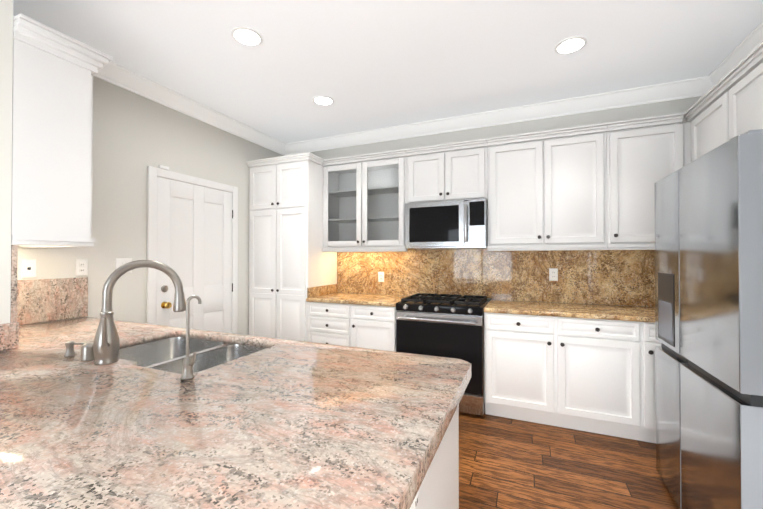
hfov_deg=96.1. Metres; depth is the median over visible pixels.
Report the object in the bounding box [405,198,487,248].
microwave
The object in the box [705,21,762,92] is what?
crown molding
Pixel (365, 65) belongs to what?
ceiling
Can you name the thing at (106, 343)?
faucet
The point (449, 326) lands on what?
range
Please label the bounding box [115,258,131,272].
light switch
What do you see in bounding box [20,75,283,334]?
wall
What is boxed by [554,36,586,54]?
recessed light
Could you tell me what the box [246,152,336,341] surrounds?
pantry cabinet
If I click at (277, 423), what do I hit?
countertop
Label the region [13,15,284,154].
crown molding
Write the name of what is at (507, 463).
floor
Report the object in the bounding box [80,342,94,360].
air gap
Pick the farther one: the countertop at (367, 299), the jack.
the countertop at (367, 299)
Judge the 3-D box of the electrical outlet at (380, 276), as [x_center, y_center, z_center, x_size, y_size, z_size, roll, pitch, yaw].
[-0.005,0.253,3.884,0.072,0.115,0.009,0,-1,23]
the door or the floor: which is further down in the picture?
the floor
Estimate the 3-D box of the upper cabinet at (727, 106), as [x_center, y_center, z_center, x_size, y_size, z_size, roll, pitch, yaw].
[2.025,-0.771,1.528,0.309,0.520,1.040,0,-1,23]
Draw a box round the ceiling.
[13,0,762,142]
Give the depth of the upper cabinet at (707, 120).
2.30 m
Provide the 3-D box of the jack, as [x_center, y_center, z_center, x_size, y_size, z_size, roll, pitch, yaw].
[-2.229,0.089,2.167,0.007,0.115,0.072,0,-1,23]
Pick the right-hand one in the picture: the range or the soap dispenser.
the range
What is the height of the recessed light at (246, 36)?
0.007 m
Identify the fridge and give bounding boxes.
[654,129,762,508]
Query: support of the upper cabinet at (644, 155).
attached to the wall at (678, 105)
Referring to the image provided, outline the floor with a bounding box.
[459,412,679,508]
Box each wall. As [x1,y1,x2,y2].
[0,0,19,323]
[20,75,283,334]
[286,96,701,299]
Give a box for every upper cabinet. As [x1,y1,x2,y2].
[11,13,112,247]
[322,149,406,251]
[405,138,487,202]
[487,122,607,250]
[606,112,690,249]
[684,85,723,161]
[724,49,762,142]
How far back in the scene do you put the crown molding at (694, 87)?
3.30 m
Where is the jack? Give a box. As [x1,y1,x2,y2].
[21,259,36,277]
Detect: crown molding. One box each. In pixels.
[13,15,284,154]
[284,76,704,155]
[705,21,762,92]
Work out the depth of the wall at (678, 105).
3.34 m
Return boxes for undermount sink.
[118,337,265,373]
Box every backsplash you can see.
[0,245,87,350]
[307,249,654,306]
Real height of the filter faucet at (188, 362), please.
0.287 m
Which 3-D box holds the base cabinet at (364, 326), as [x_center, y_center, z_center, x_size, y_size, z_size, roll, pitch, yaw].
[-0.201,0.929,3.633,0.986,0.876,0.658,0,-1,23]
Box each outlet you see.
[75,259,87,275]
[378,272,383,281]
[410,488,419,508]
[549,268,557,280]
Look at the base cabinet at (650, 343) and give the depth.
2.42 m
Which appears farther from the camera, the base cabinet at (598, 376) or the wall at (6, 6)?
the base cabinet at (598, 376)
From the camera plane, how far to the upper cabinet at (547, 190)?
2.93 m
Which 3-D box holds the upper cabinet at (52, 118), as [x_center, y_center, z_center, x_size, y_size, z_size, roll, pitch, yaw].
[-1.934,-0.573,1.892,0.770,1.060,0.380,0,-1,23]
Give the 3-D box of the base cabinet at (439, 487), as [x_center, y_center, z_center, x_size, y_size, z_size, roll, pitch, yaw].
[-1.081,0.919,1.486,2.648,0.861,0.978,0,-1,23]
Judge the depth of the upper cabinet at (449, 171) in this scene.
3.27 m
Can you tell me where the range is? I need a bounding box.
[396,293,489,415]
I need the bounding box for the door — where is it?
[147,165,237,333]
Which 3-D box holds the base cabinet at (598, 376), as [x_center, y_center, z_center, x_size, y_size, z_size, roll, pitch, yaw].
[1.478,0.923,2.935,1.083,0.876,0.629,0,-1,23]
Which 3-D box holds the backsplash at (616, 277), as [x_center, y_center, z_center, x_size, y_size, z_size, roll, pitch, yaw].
[0.973,0.186,3.156,3.526,0.519,0.628,0,-1,23]
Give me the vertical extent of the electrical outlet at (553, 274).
0.115 m
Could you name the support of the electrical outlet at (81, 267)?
attached to the wall at (135, 135)
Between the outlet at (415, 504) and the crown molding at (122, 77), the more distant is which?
the crown molding at (122, 77)
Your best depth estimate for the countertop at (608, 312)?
2.77 m
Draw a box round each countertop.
[0,316,470,508]
[306,292,407,306]
[484,299,654,322]
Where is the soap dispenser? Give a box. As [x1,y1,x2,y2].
[64,341,83,356]
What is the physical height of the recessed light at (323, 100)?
0.007 m
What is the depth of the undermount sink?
1.78 m
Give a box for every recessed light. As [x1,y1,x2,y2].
[231,27,262,46]
[313,96,333,105]
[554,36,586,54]
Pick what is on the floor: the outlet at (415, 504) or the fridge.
the fridge
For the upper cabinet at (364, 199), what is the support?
attached to the wall at (678, 105)
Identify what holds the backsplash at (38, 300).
attached to the wall at (135, 135)
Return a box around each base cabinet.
[308,302,396,351]
[419,405,458,508]
[484,312,647,441]
[644,322,660,442]
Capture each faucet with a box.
[93,260,185,364]
[180,295,201,379]

